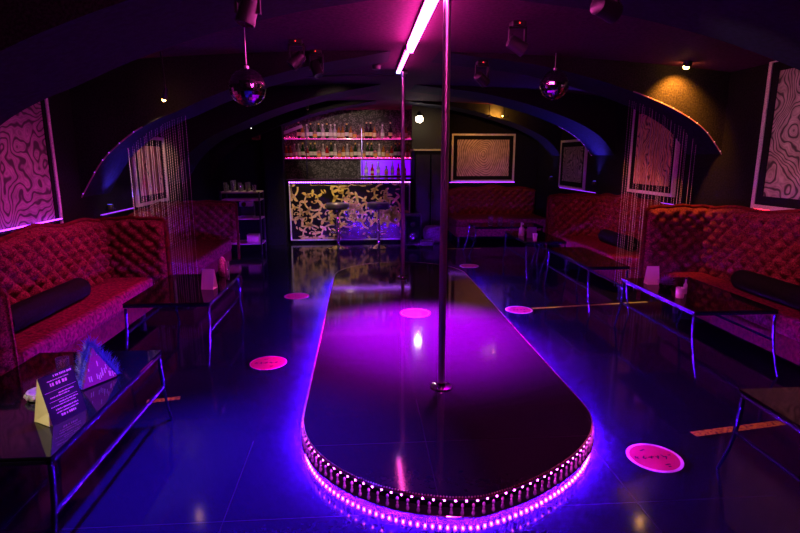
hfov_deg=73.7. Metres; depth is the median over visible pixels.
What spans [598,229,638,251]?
bolster cushion
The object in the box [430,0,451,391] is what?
pole
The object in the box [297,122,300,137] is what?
bottle
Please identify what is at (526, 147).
wall
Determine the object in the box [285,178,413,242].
bar counter
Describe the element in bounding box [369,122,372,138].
bottle
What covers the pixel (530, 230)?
table card
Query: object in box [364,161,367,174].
bottle
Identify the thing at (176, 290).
table
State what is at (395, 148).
bottle
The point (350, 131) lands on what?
bottle
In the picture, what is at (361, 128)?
post
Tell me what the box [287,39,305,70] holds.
stage light
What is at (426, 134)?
wall
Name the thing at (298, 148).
bottle
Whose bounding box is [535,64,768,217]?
wall
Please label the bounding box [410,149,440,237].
door
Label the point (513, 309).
floor sticker
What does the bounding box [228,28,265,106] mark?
ball
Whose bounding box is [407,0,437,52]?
light bar
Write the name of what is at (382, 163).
box
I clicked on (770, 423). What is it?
tape
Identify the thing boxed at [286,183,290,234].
panel
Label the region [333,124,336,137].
bottle
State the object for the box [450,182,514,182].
light strip
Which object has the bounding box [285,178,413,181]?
countertop
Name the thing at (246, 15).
stage light
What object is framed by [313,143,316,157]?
bottle
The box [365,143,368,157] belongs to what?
bottle
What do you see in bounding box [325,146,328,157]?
bottle
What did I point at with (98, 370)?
print
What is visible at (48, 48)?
arch
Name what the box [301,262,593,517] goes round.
stage
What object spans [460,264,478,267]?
floor sticker
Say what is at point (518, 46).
stage light
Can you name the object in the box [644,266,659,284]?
table card
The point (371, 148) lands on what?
bottle
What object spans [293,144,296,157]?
bottle
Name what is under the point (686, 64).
spot lamp
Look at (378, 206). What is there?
bar stool
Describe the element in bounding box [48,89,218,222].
wall
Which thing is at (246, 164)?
wall
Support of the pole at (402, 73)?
on the stage
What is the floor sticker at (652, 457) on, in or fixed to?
on the floor
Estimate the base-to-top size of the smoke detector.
0.050 m
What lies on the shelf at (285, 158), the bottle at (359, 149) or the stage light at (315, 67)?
the bottle at (359, 149)
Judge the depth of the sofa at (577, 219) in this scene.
7.16 m
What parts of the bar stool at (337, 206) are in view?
seat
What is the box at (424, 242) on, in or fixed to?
on the floor
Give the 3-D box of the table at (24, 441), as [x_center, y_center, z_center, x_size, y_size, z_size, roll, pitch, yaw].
[-1.599,0.798,2.441,0.650,0.463,1.265,-1,12,-4]
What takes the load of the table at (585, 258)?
on the floor
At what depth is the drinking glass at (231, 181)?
8.23 m
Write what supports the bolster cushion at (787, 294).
on the sofa at (707, 244)
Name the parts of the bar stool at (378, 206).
seat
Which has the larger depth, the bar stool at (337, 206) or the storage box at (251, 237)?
the bar stool at (337, 206)
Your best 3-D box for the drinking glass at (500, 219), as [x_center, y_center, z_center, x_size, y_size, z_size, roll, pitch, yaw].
[1.561,-0.707,8.320,0.080,0.130,0.080,-1,12,-4]
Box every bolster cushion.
[10,278,90,332]
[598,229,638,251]
[731,269,799,310]
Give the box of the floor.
[0,234,799,532]
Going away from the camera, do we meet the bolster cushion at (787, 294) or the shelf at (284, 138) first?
the bolster cushion at (787, 294)
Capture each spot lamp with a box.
[160,52,167,101]
[416,105,422,122]
[682,61,692,68]
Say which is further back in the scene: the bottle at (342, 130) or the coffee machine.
the bottle at (342, 130)
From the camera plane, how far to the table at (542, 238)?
6.98 m
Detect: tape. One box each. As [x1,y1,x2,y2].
[146,396,179,402]
[532,301,645,308]
[691,420,785,435]
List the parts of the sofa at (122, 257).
armrest, wall light strip, backrest, seat, seat, backrest, post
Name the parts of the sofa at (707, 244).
post, backrest, leg, seat, seat, backrest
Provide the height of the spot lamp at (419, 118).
0.334 m
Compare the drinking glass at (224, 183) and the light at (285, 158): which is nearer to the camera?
the drinking glass at (224, 183)
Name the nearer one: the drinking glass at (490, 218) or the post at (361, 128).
the drinking glass at (490, 218)
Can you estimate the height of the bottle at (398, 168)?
0.232 m
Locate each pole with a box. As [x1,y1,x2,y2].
[397,71,407,277]
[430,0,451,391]
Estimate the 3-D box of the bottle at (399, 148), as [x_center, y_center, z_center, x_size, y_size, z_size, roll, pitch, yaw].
[-0.010,-2.299,10.557,0.078,0.292,0.076,-1,12,-4]
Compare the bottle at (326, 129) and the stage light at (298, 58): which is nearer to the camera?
the stage light at (298, 58)
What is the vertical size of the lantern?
0.180 m
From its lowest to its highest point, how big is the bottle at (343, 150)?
0.242 m
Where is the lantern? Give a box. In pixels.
[218,257,225,276]
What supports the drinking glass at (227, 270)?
on the table at (176, 290)
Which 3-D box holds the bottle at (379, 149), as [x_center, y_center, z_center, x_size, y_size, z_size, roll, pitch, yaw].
[-0.408,-2.286,10.543,0.074,0.272,0.072,-1,12,-4]
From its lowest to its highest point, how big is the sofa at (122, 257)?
1.025 m
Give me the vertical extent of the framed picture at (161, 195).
0.780 m
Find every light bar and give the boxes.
[396,46,408,73]
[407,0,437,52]
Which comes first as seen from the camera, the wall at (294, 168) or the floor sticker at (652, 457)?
the floor sticker at (652, 457)
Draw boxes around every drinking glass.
[55,356,69,370]
[223,182,226,191]
[224,261,229,279]
[230,180,233,191]
[237,182,241,191]
[245,182,248,191]
[488,216,492,225]
[498,217,502,225]
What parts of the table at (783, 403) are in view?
leg, rail, frame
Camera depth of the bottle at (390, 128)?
10.47 m
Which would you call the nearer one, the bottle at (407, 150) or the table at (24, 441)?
the table at (24, 441)
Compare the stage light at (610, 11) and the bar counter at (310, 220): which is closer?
the stage light at (610, 11)
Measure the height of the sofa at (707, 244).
1.115 m
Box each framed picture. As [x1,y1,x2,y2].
[0,98,63,236]
[131,137,168,206]
[451,134,515,181]
[558,139,587,189]
[627,109,679,196]
[750,61,799,209]
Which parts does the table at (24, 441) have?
leg, frame, rail, leg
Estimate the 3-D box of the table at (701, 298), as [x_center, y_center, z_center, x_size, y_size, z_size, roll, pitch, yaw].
[2.295,0.429,4.247,0.620,0.463,1.225,-1,12,-4]
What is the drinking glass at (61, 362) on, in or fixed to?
on the table at (24, 441)
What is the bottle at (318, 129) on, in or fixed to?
on the shelf at (284, 138)
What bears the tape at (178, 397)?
on the floor
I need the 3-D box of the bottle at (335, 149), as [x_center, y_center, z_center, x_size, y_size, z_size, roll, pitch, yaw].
[-1.275,-2.276,10.497,0.074,0.272,0.072,-1,12,-4]
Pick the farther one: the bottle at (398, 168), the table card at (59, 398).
the bottle at (398, 168)
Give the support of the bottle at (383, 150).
on the shelf at (285, 158)
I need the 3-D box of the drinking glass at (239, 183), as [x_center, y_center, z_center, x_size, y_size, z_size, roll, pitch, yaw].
[-2.483,-1.232,8.265,0.060,0.140,0.060,-1,12,-4]
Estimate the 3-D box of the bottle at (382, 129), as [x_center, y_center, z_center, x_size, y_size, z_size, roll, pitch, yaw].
[-0.344,-2.647,10.461,0.074,0.272,0.072,-1,12,-4]
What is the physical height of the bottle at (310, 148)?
0.292 m
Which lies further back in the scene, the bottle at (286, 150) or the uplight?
the bottle at (286, 150)
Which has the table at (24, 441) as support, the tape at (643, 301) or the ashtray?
the ashtray
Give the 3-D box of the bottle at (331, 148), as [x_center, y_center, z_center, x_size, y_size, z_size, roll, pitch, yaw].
[-1.354,-2.285,10.488,0.078,0.292,0.076,-1,12,-4]
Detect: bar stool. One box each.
[326,202,349,249]
[367,202,389,248]
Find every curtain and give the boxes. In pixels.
[128,116,197,283]
[614,100,695,290]
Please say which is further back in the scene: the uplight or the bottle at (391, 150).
the bottle at (391, 150)
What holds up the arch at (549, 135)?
attached to the ceiling
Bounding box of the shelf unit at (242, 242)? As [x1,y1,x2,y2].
[219,190,266,253]
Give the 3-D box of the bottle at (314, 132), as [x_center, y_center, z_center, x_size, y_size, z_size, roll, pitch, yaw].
[-1.661,-2.589,10.405,0.076,0.182,0.074,-1,12,-4]
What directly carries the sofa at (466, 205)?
on the floor
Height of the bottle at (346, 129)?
0.292 m
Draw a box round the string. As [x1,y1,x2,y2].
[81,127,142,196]
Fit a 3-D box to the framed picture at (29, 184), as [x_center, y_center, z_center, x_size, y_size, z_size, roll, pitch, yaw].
[-2.748,-0.763,3.531,0.035,1.280,1.580,-1,12,-4]
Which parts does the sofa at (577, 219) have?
post, backrest, seat, seat, backrest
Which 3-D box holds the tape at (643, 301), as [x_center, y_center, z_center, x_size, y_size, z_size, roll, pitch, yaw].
[1.979,0.399,5.527,1.300,0.001,0.037,-2,12,-11]
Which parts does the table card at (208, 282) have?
panel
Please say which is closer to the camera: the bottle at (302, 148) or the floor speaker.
the floor speaker
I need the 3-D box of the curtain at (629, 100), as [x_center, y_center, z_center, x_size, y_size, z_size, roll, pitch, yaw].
[2.627,-0.698,5.473,0.727,1.941,0.066,-1,12,-4]
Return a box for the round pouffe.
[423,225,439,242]
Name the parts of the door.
door, door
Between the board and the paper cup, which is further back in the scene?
the board
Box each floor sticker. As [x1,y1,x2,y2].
[250,356,286,369]
[284,293,308,298]
[400,309,429,316]
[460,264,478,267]
[505,306,532,313]
[626,443,683,472]
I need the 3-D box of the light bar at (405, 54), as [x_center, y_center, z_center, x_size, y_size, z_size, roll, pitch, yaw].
[0.022,-1.969,5.135,0.048,0.060,1.220,-1,12,-4]
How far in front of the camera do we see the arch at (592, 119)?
7.06 m
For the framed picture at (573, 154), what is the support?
attached to the wall at (726, 178)
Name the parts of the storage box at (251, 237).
lid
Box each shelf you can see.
[284,138,411,140]
[285,158,410,159]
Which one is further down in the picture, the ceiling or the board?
the board
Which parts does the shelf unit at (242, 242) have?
shelf, shelf, shelf, shelf, post, post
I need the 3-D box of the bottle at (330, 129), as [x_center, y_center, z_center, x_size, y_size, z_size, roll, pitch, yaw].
[-1.351,-2.635,10.407,0.074,0.272,0.072,-1,12,-4]
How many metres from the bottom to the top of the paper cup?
0.090 m
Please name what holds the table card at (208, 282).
on the table at (176, 290)
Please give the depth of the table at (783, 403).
2.35 m
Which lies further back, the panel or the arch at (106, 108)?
the panel
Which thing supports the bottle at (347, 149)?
on the shelf at (285, 158)
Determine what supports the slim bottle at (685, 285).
on the table at (701, 298)
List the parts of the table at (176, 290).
leg, rail, frame, leg, rail, leg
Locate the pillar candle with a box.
[675,287,684,298]
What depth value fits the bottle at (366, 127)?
10.45 m
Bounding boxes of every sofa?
[0,216,171,375]
[128,200,240,284]
[447,184,545,241]
[544,193,663,291]
[636,204,799,365]
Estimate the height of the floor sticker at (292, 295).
0.002 m
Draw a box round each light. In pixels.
[234,0,260,28]
[285,158,410,158]
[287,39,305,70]
[288,181,410,182]
[302,430,590,515]
[309,50,323,78]
[373,139,411,139]
[474,60,489,87]
[506,20,528,56]
[590,0,622,23]
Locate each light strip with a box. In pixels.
[101,208,133,215]
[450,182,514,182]
[559,187,595,193]
[633,91,721,153]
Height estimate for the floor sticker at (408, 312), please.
0.002 m
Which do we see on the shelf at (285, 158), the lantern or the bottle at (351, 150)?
the bottle at (351, 150)
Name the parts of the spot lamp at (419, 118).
bulb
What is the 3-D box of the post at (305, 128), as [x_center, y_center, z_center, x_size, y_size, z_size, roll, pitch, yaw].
[-1.810,-2.141,10.343,0.016,1.050,0.016,-1,12,-4]
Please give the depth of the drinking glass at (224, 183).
8.23 m
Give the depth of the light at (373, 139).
10.41 m
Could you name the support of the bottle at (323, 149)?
on the shelf at (285, 158)
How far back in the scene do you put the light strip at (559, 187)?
8.46 m
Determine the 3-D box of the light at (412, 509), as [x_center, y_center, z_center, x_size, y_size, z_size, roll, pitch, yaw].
[0.135,0.530,4.718,1.604,0.004,5.114,-1,12,-4]
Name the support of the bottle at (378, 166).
on the box at (382, 163)
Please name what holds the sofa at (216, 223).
on the floor
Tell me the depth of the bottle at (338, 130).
10.40 m
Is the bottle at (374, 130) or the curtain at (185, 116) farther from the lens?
the bottle at (374, 130)
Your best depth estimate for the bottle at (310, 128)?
10.34 m
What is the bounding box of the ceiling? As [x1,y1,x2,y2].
[139,0,775,109]
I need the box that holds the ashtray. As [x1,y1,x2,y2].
[23,387,35,401]
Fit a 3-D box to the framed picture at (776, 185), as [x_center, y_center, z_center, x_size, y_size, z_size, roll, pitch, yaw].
[3.159,-0.970,3.819,0.035,1.240,1.550,-1,12,-4]
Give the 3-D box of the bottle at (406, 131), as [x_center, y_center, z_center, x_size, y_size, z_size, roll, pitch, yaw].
[0.116,-2.648,10.544,0.074,0.242,0.072,-1,12,-4]
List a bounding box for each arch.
[0,0,799,125]
[69,51,730,196]
[164,84,618,184]
[209,100,561,178]
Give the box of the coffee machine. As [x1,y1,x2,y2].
[239,201,254,217]
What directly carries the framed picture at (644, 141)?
attached to the wall at (726, 178)
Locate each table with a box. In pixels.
[0,350,172,532]
[122,274,243,365]
[463,222,543,256]
[503,231,566,278]
[544,247,629,314]
[614,277,778,378]
[716,387,799,481]
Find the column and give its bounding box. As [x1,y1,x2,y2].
[262,126,288,244]
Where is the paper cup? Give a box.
[532,233,537,240]
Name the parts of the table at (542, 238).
leg, rail, leg, frame, leg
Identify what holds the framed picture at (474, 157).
attached to the wall at (526, 147)
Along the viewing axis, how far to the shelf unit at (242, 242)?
8.36 m
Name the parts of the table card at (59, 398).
panel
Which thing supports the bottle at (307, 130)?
on the shelf at (284, 138)
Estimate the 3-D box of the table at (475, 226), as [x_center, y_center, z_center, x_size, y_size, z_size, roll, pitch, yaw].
[1.655,-0.434,8.465,1.245,0.463,0.536,-1,12,-4]
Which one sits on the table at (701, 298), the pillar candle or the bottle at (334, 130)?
the pillar candle
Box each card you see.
[34,365,86,426]
[75,337,124,388]
[201,269,217,289]
[527,227,536,237]
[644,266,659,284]
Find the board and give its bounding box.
[284,125,302,133]
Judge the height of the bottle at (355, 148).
0.292 m
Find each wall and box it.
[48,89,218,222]
[217,136,267,242]
[284,110,411,212]
[412,105,449,148]
[447,110,538,233]
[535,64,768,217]
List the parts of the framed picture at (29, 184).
frame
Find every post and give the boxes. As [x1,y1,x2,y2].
[305,128,307,177]
[361,128,362,177]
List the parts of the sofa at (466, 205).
backrest, seat, seat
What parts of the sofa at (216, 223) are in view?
backrest, seat, seat, backrest, post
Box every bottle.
[285,146,288,157]
[289,146,292,157]
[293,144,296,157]
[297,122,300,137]
[297,144,300,157]
[301,126,304,137]
[301,143,304,157]
[305,124,308,137]
[309,123,312,137]
[309,143,312,157]
[313,129,316,137]
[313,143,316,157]
[317,123,320,137]
[317,148,320,157]
[321,124,324,137]
[321,144,324,157]
[325,123,328,137]
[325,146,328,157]
[329,124,332,137]
[329,143,332,157]
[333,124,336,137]
[333,144,336,157]
[337,126,340,137]
[341,126,344,137]
[342,145,344,157]
[345,123,348,137]
[345,144,348,157]
[349,126,352,137]
[349,145,352,157]
[353,129,356,138]
[353,143,357,157]
[358,144,360,157]
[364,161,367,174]
[365,122,368,138]
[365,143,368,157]
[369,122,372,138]
[369,143,372,157]
[370,163,373,174]
[373,126,375,138]
[376,161,379,174]
[377,144,380,157]
[381,124,383,138]
[382,145,384,157]
[388,122,391,138]
[389,146,392,157]
[391,161,393,174]
[394,143,396,157]
[396,163,399,174]
[397,143,400,157]
[405,126,407,138]
[405,145,408,157]
[519,223,523,235]
[683,277,687,293]
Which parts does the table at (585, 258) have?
leg, rail, leg, frame, rail, leg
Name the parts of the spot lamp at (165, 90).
stem, lamp shade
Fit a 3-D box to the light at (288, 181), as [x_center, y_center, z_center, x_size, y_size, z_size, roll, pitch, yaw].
[-0.895,-1.525,9.578,2.140,0.030,0.502,-1,12,-4]
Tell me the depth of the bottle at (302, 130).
10.34 m
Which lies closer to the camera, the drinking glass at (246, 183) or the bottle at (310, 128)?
the drinking glass at (246, 183)
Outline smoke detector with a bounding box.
[371,64,380,69]
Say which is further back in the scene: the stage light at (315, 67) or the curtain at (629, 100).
the curtain at (629, 100)
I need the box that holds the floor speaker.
[405,213,420,246]
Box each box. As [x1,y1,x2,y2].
[247,233,259,242]
[361,160,410,177]
[421,239,432,245]
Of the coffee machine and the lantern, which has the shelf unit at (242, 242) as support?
the coffee machine
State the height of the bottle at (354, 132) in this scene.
0.182 m
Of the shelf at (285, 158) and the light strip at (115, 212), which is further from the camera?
the shelf at (285, 158)
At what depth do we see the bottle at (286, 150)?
10.39 m
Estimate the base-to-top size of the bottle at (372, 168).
0.232 m
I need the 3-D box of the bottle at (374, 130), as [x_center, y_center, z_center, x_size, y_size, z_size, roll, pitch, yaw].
[-0.499,-2.630,10.457,0.074,0.242,0.072,-1,12,-4]
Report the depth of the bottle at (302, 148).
10.44 m
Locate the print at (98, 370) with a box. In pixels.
[88,354,115,381]
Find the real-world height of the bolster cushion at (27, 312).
0.170 m
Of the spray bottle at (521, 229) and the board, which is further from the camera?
the board
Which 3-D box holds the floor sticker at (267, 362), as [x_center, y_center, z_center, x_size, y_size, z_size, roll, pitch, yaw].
[-0.981,0.717,3.974,0.270,0.002,0.270,-1,12,-4]
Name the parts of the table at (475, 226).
leg, frame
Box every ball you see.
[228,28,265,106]
[539,55,568,99]
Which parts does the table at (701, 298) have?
leg, rail, leg, frame, rail, leg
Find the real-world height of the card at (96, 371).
0.240 m
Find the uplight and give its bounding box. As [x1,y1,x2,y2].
[105,204,114,210]
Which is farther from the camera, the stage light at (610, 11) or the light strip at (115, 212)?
the light strip at (115, 212)
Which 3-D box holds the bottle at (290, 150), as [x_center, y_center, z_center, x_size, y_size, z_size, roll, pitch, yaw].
[-2.141,-2.241,10.427,0.078,0.232,0.076,-1,12,-4]
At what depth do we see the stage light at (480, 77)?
4.88 m
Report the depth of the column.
9.12 m
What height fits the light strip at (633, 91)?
0.576 m
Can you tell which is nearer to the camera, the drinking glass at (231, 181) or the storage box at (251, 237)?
the drinking glass at (231, 181)
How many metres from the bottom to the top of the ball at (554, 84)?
0.405 m
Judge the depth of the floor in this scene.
3.10 m
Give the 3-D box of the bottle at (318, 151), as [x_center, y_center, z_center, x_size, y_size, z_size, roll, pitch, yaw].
[-1.590,-2.224,10.466,0.076,0.182,0.074,-1,12,-4]
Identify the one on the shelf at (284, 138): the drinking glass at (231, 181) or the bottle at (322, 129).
the bottle at (322, 129)
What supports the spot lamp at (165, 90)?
hanging from the ceiling

